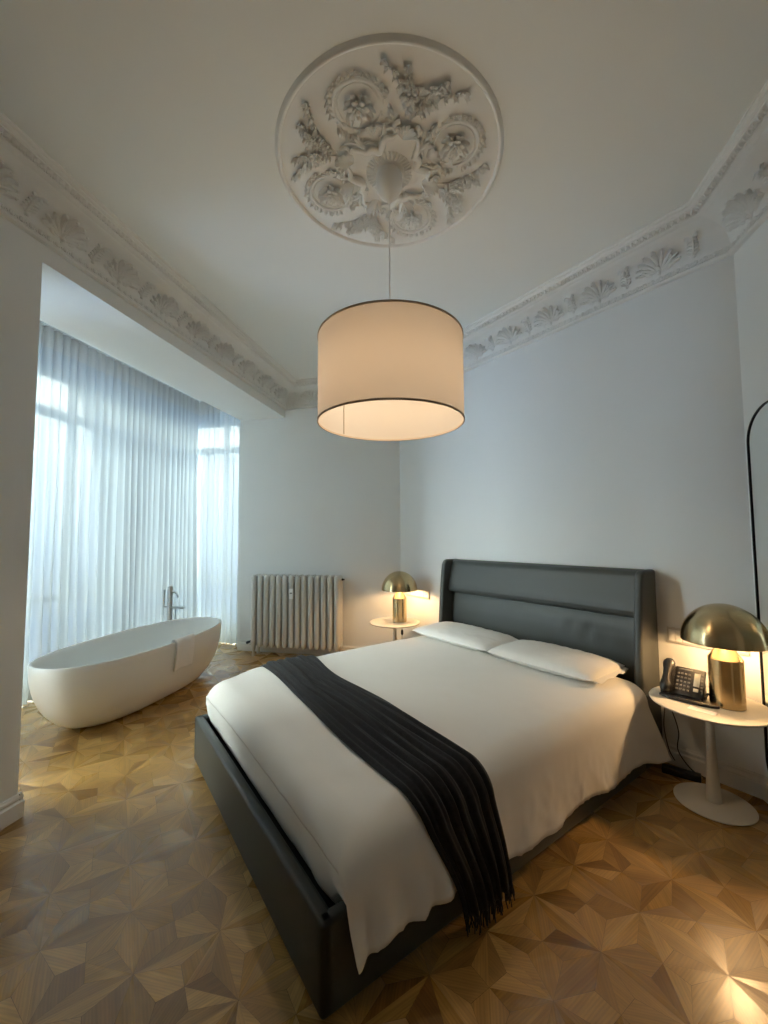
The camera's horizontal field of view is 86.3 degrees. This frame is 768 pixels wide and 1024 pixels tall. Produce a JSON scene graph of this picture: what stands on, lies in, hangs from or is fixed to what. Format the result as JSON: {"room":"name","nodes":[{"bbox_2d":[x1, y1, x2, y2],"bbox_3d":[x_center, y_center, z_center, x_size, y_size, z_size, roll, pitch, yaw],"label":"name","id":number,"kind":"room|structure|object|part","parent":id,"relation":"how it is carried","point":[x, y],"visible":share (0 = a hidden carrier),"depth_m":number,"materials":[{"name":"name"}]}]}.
{"room":"hotel room","nodes":[
{"label":"hotel room","id":0,"kind":"room"},
{"bbox_2d":[40,319,200,400],"bbox_3d":[-3.177,-1.929,4.106,1.680,0.110,5.500,-1,-4,12],"label":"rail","id":1,"kind":"structure","parent":0,"point":[40,319],"depth_m":4.74,"materials":[{"name":"metal"}]},
{"bbox_2d":[22,321,198,705],"bbox_3d":[-3.175,-0.016,4.355,0.139,3.590,3.629,-1,-4,12],"label":"sheer curtain","id":2,"kind":"object","parent":1,"relation":"hanging from","point":[113,520],"visible":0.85,"depth_m":4.59,"materials":[{"name":"white fabric"}]},
{"bbox_2d":[197,401,239,644],"bbox_3d":[-2.427,0.081,6.014,1.096,3.590,0.115,-2,-4,20],"label":"sheer curtain","id":3,"kind":"object","parent":1,"relation":"hanging from","point":[218,431],"visible":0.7,"depth_m":6.00,"materials":[{"name":"white fabric"}]},
{"bbox_2d":[0,215,284,802],"bbox_3d":[-2.345,-0.225,2.231,0.649,3.750,6.775,-1,-4,12],"label":"wall","id":4,"kind":"structure","parent":0,"point":[36,283],"depth_m":2.31,"materials":[{"name":"paint"}]},
{"bbox_2d":[0,792,23,830],"bbox_3d":[-2.332,1.484,0.485,0.024,0.125,3.568,-1,-4,12],"label":"baseboard","id":5,"kind":"structure","parent":4,"relation":"attached to","point":[12,809],"depth_m":2.17,"materials":[{"name":"paint"}]},
{"bbox_2d":[0,111,295,409],"bbox_3d":[-1.891,-1.726,2.226,0.297,0.285,6.775,-1,-4,12],"label":"trim","id":6,"kind":"structure","parent":4,"relation":"attached to","point":[38,196],"depth_m":2.73,"materials":[{"name":"paint"}]},
{"bbox_2d":[237,420,240,640],"bbox_3d":[-2.511,0.075,6.218,1.350,3.640,0.665,-1,-4,12],"label":"wall","id":7,"kind":"structure","parent":0,"point":[240,420],"depth_m":5.77,"materials":[{"name":"paint"}]},
{"bbox_2d":[238,408,400,646],"bbox_3d":[-0.744,-0.039,5.434,2.472,3.750,0.160,-1,-4,12],"label":"wall","id":8,"kind":"structure","parent":0,"point":[314,500],"depth_m":5.37,"materials":[{"name":"paint"}]},
{"bbox_2d":[237,640,360,654],"bbox_3d":[-0.877,1.767,5.259,2.217,0.125,0.024,-1,-4,12],"label":"baseboard","id":9,"kind":"structure","parent":8,"relation":"attached to","point":[241,645],"depth_m":5.32,"materials":[{"name":"paint"}]},
{"bbox_2d":[286,378,317,409],"bbox_3d":[-0.605,-1.548,5.261,1.573,0.285,0.297,-1,-4,12],"label":"trim","id":10,"kind":"structure","parent":8,"relation":"attached to","point":[304,395],"depth_m":5.43,"materials":[{"name":"paint"}]},
{"bbox_2d":[0,0,767,379],"bbox_3d":[0.087,-1.961,1.877,4.521,0.120,6.875,-1,-4,12],"label":"ceiling","id":11,"kind":"structure","parent":0,"point":[614,113],"depth_m":1.98,"materials":[{"name":"paint"}]},
{"bbox_2d":[274,33,503,247],"bbox_3d":[0.027,-1.855,2.239,1.212,0.071,1.212,-1,-4,12],"label":"ceiling medallion","id":12,"kind":"object","parent":11,"relation":"attached to","point":[415,104],"visible":0.97,"depth_m":2.05,"materials":[{"name":"paint"}]},
{"bbox_2d":[301,135,311,146],"bbox_3d":[-0.385,-1.854,2.047,0.061,0.028,0.053,-2,-4,24],"label":"flower","id":13,"kind":"object","parent":12,"relation":"on","point":[306,140],"depth_m":2.04,"materials":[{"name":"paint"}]},
{"bbox_2d":[310,153,321,164],"bbox_3d":[-0.356,-1.848,2.143,0.071,0.030,0.062,-2,-4,24],"label":"flower","id":14,"kind":"object","parent":12,"relation":"on","point":[315,158],"depth_m":2.14,"materials":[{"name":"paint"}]},
{"bbox_2d":[323,190,340,205],"bbox_3d":[-0.309,-1.831,2.386,0.104,0.040,0.106,-2,-4,24],"label":"flower","id":15,"kind":"object","parent":12,"relation":"on","point":[330,197],"depth_m":2.38,"materials":[{"name":"paint"}]},
{"bbox_2d":[354,228,362,234],"bbox_3d":[-0.164,-1.818,2.650,0.053,0.028,0.061,-2,-4,24],"label":"flower","id":16,"kind":"object","parent":12,"relation":"on","point":[358,231],"depth_m":2.65,"materials":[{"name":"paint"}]},
{"bbox_2d":[347,101,369,124],"bbox_3d":[-0.121,-1.862,1.903,0.106,0.040,0.104,-2,-4,24],"label":"flower","id":17,"kind":"object","parent":12,"relation":"on","point":[357,111],"depth_m":1.90,"materials":[{"name":"paint"}]},
{"bbox_2d":[368,224,378,231],"bbox_3d":[-0.069,-1.820,2.621,0.062,0.030,0.071,-2,-4,24],"label":"flower","id":18,"kind":"object","parent":12,"relation":"on","point":[371,227],"depth_m":2.62,"materials":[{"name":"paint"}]},
{"bbox_2d":[317,163,464,440],"bbox_3d":[0.032,-1.155,2.196,0.766,1.385,0.766,-1,-4,12],"label":"pendant lamp","id":19,"kind":"object","parent":12,"relation":"hanging from","point":[389,369],"visible":1,"depth_m":1.87,"materials":[{"name":"beige fabric"}]},
{"bbox_3d":[0.031,-1.243,2.202,0.006,0.888,0.006,-1,-4,12],"label":"cord","id":20,"kind":"part","parent":19,"relation":"part of","materials":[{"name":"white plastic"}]},
{"bbox_3d":[0.033,-0.907,2.181,0.766,0.009,0.766,-1,-4,12],"label":"edge trim","id":21,"kind":"part","parent":19,"relation":"part of","materials":[{"name":"black"}]},
{"bbox_3d":[0.034,-0.687,2.168,0.760,0.440,0.760,-1,-4,12],"label":"lamp shade","id":22,"kind":"part","parent":19,"relation":"part of","materials":[{"name":"fabric"}]},
{"bbox_3d":[0.036,-0.468,2.154,0.766,0.009,0.766,-1,-4,12],"label":"edge trim","id":23,"kind":"part","parent":19,"relation":"part of","materials":[{"name":"black"}]},
{"bbox_2d":[403,92,418,107],"bbox_3d":[0.123,-1.868,1.856,0.062,0.030,0.071,-2,-4,24],"label":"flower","id":24,"kind":"object","parent":12,"relation":"on","point":[410,99],"depth_m":1.85,"materials":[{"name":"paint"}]},
{"bbox_2d":[403,215,419,228],"bbox_3d":[0.176,-1.823,2.574,0.106,0.040,0.104,-2,-4,24],"label":"flower","id":25,"kind":"object","parent":12,"relation":"on","point":[409,221],"depth_m":2.57,"materials":[{"name":"paint"}]},
{"bbox_2d":[427,86,439,98],"bbox_3d":[0.219,-1.871,1.827,0.053,0.028,0.061,-2,-4,24],"label":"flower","id":26,"kind":"object","parent":12,"relation":"on","point":[433,92],"depth_m":1.83,"materials":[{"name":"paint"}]},
{"bbox_2d":[444,140,464,159],"bbox_3d":[0.364,-1.854,2.091,0.104,0.040,0.106,-2,-4,24],"label":"flower","id":27,"kind":"object","parent":12,"relation":"on","point":[452,148],"depth_m":2.09,"materials":[{"name":"paint"}]},
{"bbox_2d":[450,184,461,194],"bbox_3d":[0.411,-1.841,2.334,0.071,0.030,0.062,-2,-4,24],"label":"flower","id":28,"kind":"object","parent":12,"relation":"on","point":[455,189],"depth_m":2.33,"materials":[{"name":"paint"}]},
{"bbox_2d":[453,199,462,206],"bbox_3d":[0.440,-1.835,2.430,0.061,0.028,0.053,-2,-4,24],"label":"flower","id":29,"kind":"object","parent":12,"relation":"on","point":[456,202],"depth_m":2.43,"materials":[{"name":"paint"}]},
{"bbox_2d":[0,642,767,1023],"bbox_3d":[-0.768,1.643,2.211,6.936,0.002,8.200,-1,-4,12],"label":"floor","id":30,"kind":"structure","parent":0,"point":[128,895],"depth_m":1.62,"materials":[{"name":"brown wood"}]},
{"bbox_2d":[28,617,221,727],"bbox_3d":[-2.280,1.471,3.888,0.860,0.565,1.950,-1,-4,12],"label":"bathtub","id":31,"kind":"object","parent":30,"relation":"on","point":[107,678],"visible":0.98,"depth_m":3.40,"materials":[{"name":"white ceramic"}]},
{"bbox_2d":[171,633,194,671],"bbox_3d":[-1.874,1.304,3.813,0.079,0.290,0.251,-1,-4,12],"label":"hand towel","id":32,"kind":"object","parent":31,"relation":"hanging from","point":[184,644],"visible":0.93,"depth_m":3.79,"materials":[{"name":"white fabric"}]},
{"bbox_2d":[161,586,184,621],"bbox_3d":[-2.569,1.365,4.979,0.306,0.915,0.120,-1,-4,12],"label":"tap","id":33,"kind":"object","parent":30,"relation":"on","point":[170,607],"visible":0.56,"depth_m":4.98,"materials":[{"name":"silver metal"}]},
{"bbox_2d":[246,574,344,655],"bbox_3d":[-1.123,1.314,5.201,1.297,1.025,0.250,-1,-4,12],"label":"radiator","id":34,"kind":"object","parent":30,"relation":"on","point":[302,611],"visible":0.99,"depth_m":5.11,"materials":[{"name":"metal"}]},
{"bbox_2d":[369,617,419,640],"bbox_3d":[0.123,1.507,4.585,0.572,0.551,0.572,-1,-4,12],"label":"side table","id":35,"kind":"object","parent":30,"relation":"on","point":[384,622],"visible":0.51,"depth_m":4.54,"materials":[{"name":"white paint"}]},
{"bbox_2d":[382,571,416,622],"bbox_3d":[0.175,0.952,4.639,0.404,0.561,0.404,-1,-4,12],"label":"table lamp","id":36,"kind":"object","parent":35,"relation":"on","point":[399,582],"visible":1,"depth_m":4.55,"materials":[{"name":"gold metal"}]},
{"bbox_3d":[0.174,0.778,4.650,0.404,0.212,0.404,-1,-4,12],"label":"lamp shade","id":37,"kind":"part","parent":36,"relation":"part of","materials":[{"name":"gold metal"}]},
{"bbox_2d":[194,559,662,1019],"bbox_3d":[0.285,1.037,2.793,2.542,1.268,1.890,2,-4,-36],"label":"bed","id":38,"kind":"object","parent":30,"relation":"on","point":[607,612],"visible":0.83,"depth_m":2.50,"materials":[{"name":"grey leather"}]},
{"bbox_2d":[218,732,342,903],"bbox_3d":[0.269,1.314,2.760,2.310,0.290,1.735,2,-4,-36],"label":"mattress","id":39,"kind":"object","parent":38,"relation":"on","point":[337,898],"visible":0.05,"depth_m":1.55,"materials":[{"name":"white fabric"}]},
{"bbox_2d":[206,636,670,973],"bbox_3d":[0.249,1.331,2.705,2.352,0.478,2.101,2,-4,-36],"label":"duvet","id":40,"kind":"object","parent":39,"relation":"on","point":[547,744],"visible":0.8,"depth_m":1.97,"materials":[{"name":"white fabric"}]},
{"bbox_2d":[260,655,514,936],"bbox_3d":[-0.211,1.321,2.330,0.512,0.564,1.994,2,-4,-36],"label":"throw blanket","id":41,"kind":"object","parent":40,"relation":"on","point":[449,788],"visible":1,"depth_m":1.65,"materials":[{"name":"black fabric"}]},
{"bbox_2d":[412,621,517,650],"bbox_3d":[0.698,1.098,3.687,0.460,0.119,0.921,0,-3,-36],"label":"pillow","id":42,"kind":"object","parent":40,"relation":"on","point":[458,634],"visible":0.95,"depth_m":3.50,"materials":[{"name":"white fabric"}]},
{"bbox_2d":[487,640,627,683],"bbox_3d":[1.217,1.050,2.952,0.460,0.116,0.851,0,-3,-36],"label":"pillow","id":43,"kind":"object","parent":40,"relation":"on","point":[567,662],"visible":1,"depth_m":2.79,"materials":[{"name":"white fabric"}]},
{"bbox_3d":[0.272,1.515,2.742,2.492,0.284,1.868,2,-4,-36],"label":"frame","id":44,"kind":"part","parent":38,"relation":"part of","materials":[{"name":"grey leather"}]},
{"bbox_3d":[1.242,1.054,3.483,0.157,1.227,1.790,2,-4,-36],"label":"headboard","id":45,"kind":"part","parent":38,"relation":"part of","materials":[{"name":"grey leather"}]},
{"bbox_2d":[662,763,701,782],"bbox_3d":[1.854,1.628,2.554,0.200,0.040,0.056,-3,-4,37],"label":"power strip","id":46,"kind":"object","parent":30,"relation":"on","point":[667,769],"visible":1,"depth_m":2.54,"materials":[{"name":"black plastic"}]},
{"bbox_2d":[672,712,705,778],"bbox_3d":[1.923,1.380,2.578,0.262,0.536,0.098,-2,-4,31],"label":"power cable","id":47,"kind":"object","parent":30,"relation":"on","point":[672,712],"visible":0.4,"depth_m":2.62,"materials":[{"name":"black plastic"}]},
{"bbox_2d":[649,686,767,825],"bbox_3d":[1.846,1.357,2.308,0.572,0.551,0.572,-1,-4,12],"label":"side table","id":48,"kind":"object","parent":30,"relation":"on","point":[708,800],"visible":0.78,"depth_m":2.26,"materials":[{"name":"white paint"}]},
{"bbox_2d":[663,708,674,760],"bbox_3d":[1.816,1.364,2.657,0.142,0.492,0.054,2,-4,-29],"label":"cable","id":49,"kind":"object","parent":48,"relation":"hanging from","point":[664,708],"visible":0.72,"depth_m":2.69,"materials":[{"name":"black plastic"}]},
{"bbox_2d":[659,658,719,708],"bbox_3d":[1.767,0.982,2.366,0.160,0.206,0.281,3,-5,-41],"label":"desk phone","id":50,"kind":"object","parent":48,"relation":"on","point":[682,684],"visible":0.98,"depth_m":2.38,"materials":[{"name":"black plastic"}]},
{"bbox_3d":[1.777,0.994,2.383,0.115,0.142,0.146,3,-5,-41],"label":"panel","id":51,"kind":"part","parent":50,"relation":"part of","materials":[{"name":"black plastic"}]},
{"bbox_2d":[688,705,717,715],"bbox_3d":[1.722,1.074,2.214,0.056,0.001,0.124,2,-4,-37],"label":"card","id":52,"kind":"object","parent":48,"relation":"on","point":[690,706],"visible":1,"depth_m":2.21,"materials":[{"name":"white paper"}]},
{"bbox_2d":[680,603,767,710],"bbox_3d":[1.915,0.799,2.300,0.404,0.561,0.404,-1,-4,12],"label":"table lamp","id":53,"kind":"object","parent":48,"relation":"on","point":[728,629],"visible":0.99,"depth_m":2.22,"materials":[{"name":"gold metal"}]},
{"bbox_3d":[1.914,0.625,2.310,0.404,0.212,0.404,-1,-4,12],"label":"lamp shade","id":54,"kind":"part","parent":53,"relation":"part of","materials":[{"name":"gold metal"}]},
{"bbox_2d":[746,401,767,769],"bbox_3d":[2.055,0.490,1.931,0.029,2.232,0.870,-1,-4,12],"label":"floor mirror","id":55,"kind":"object","parent":30,"relation":"on","point":[757,433],"visible":1,"depth_m":2.32,"materials":[{"name":"black metal"}]},
{"bbox_2d":[400,255,764,775],"bbox_3d":[1.300,-0.154,3.759,0.140,3.750,3.552,2,-4,-36],"label":"wall","id":56,"kind":"structure","parent":0,"point":[614,437],"depth_m":3.03,"materials":[{"name":"paint"}]},
{"bbox_2d":[406,589,429,598],"bbox_3d":[0.402,0.951,4.811,0.019,0.100,0.414,2,-4,-36],"label":"socket plate","id":57,"kind":"object","parent":56,"relation":"attached to","point":[420,593],"visible":0.84,"depth_m":4.76,"materials":[{"name":"grey plastic"}]},
{"bbox_2d":[463,202,733,372],"bbox_3d":[1.056,-1.647,3.803,0.297,0.285,3.352,2,-4,-36],"label":"trim","id":58,"kind":"structure","parent":56,"relation":"attached to","point":[682,242],"depth_m":3.04,"materials":[{"name":"paint"}]},
{"bbox_2d":[667,626,712,648],"bbox_3d":[1.971,0.809,2.642,0.018,0.101,0.244,2,-4,-36],"label":"socket plate","id":59,"kind":"object","parent":56,"relation":"attached to","point":[673,634],"depth_m":2.69,"materials":[{"name":"grey plastic"}]},
{"bbox_2d":[669,629,681,641],"bbox_3d":[1.923,0.815,2.701,0.009,0.072,0.074,2,-4,-36],"label":"rocker switch","id":60,"kind":"object","parent":59,"relation":"attached to","point":[674,634],"depth_m":2.70,"materials":[{"name":"white plastic"}]},
{"bbox_2d":[664,741,764,798],"bbox_3d":[1.186,1.658,3.681,0.024,0.125,3.352,2,-4,-36],"label":"baseboard","id":61,"kind":"structure","parent":56,"relation":"attached to","point":[749,782],"depth_m":2.46,"materials":[{"name":"paint"}]},
{"bbox_2d":[737,651,749,655],"bbox_3d":[2.129,0.834,2.422,0.018,0.022,0.055,2,-4,-36],"label":"socket plate","id":62,"kind":"object","parent":56,"relation":"attached to","point":[739,652],"depth_m":2.42,"materials":[{"name":"grey plastic"}]},
{"bbox_2d":[734,218,767,777],"bbox_3d":[1.785,-0.369,0.281,0.140,3.750,4.635,-1,-4,12],"label":"wall","id":63,"kind":"structure","parent":0,"point":[751,259],"depth_m":2.37,"materials":[{"name":"paint"}]},
{"bbox_2d":[688,80,767,253],"bbox_3d":[1.550,-1.860,0.358,0.297,0.285,4.515,-1,-4,12],"label":"trim","id":64,"kind":"structure","parent":63,"relation":"attached to","point":[733,193],"depth_m":2.23,"materials":[{"name":"paint"}]},
{"bbox_2d":[762,777,767,803],"bbox_3d":[1.703,1.438,0.126,0.024,0.125,4.510,-1,-4,12],"label":"baseboard","id":65,"kind":"structure","parent":63,"relation":"attached to","point":[765,780],"depth_m":2.31,"materials":[{"name":"paint"}]}
]}

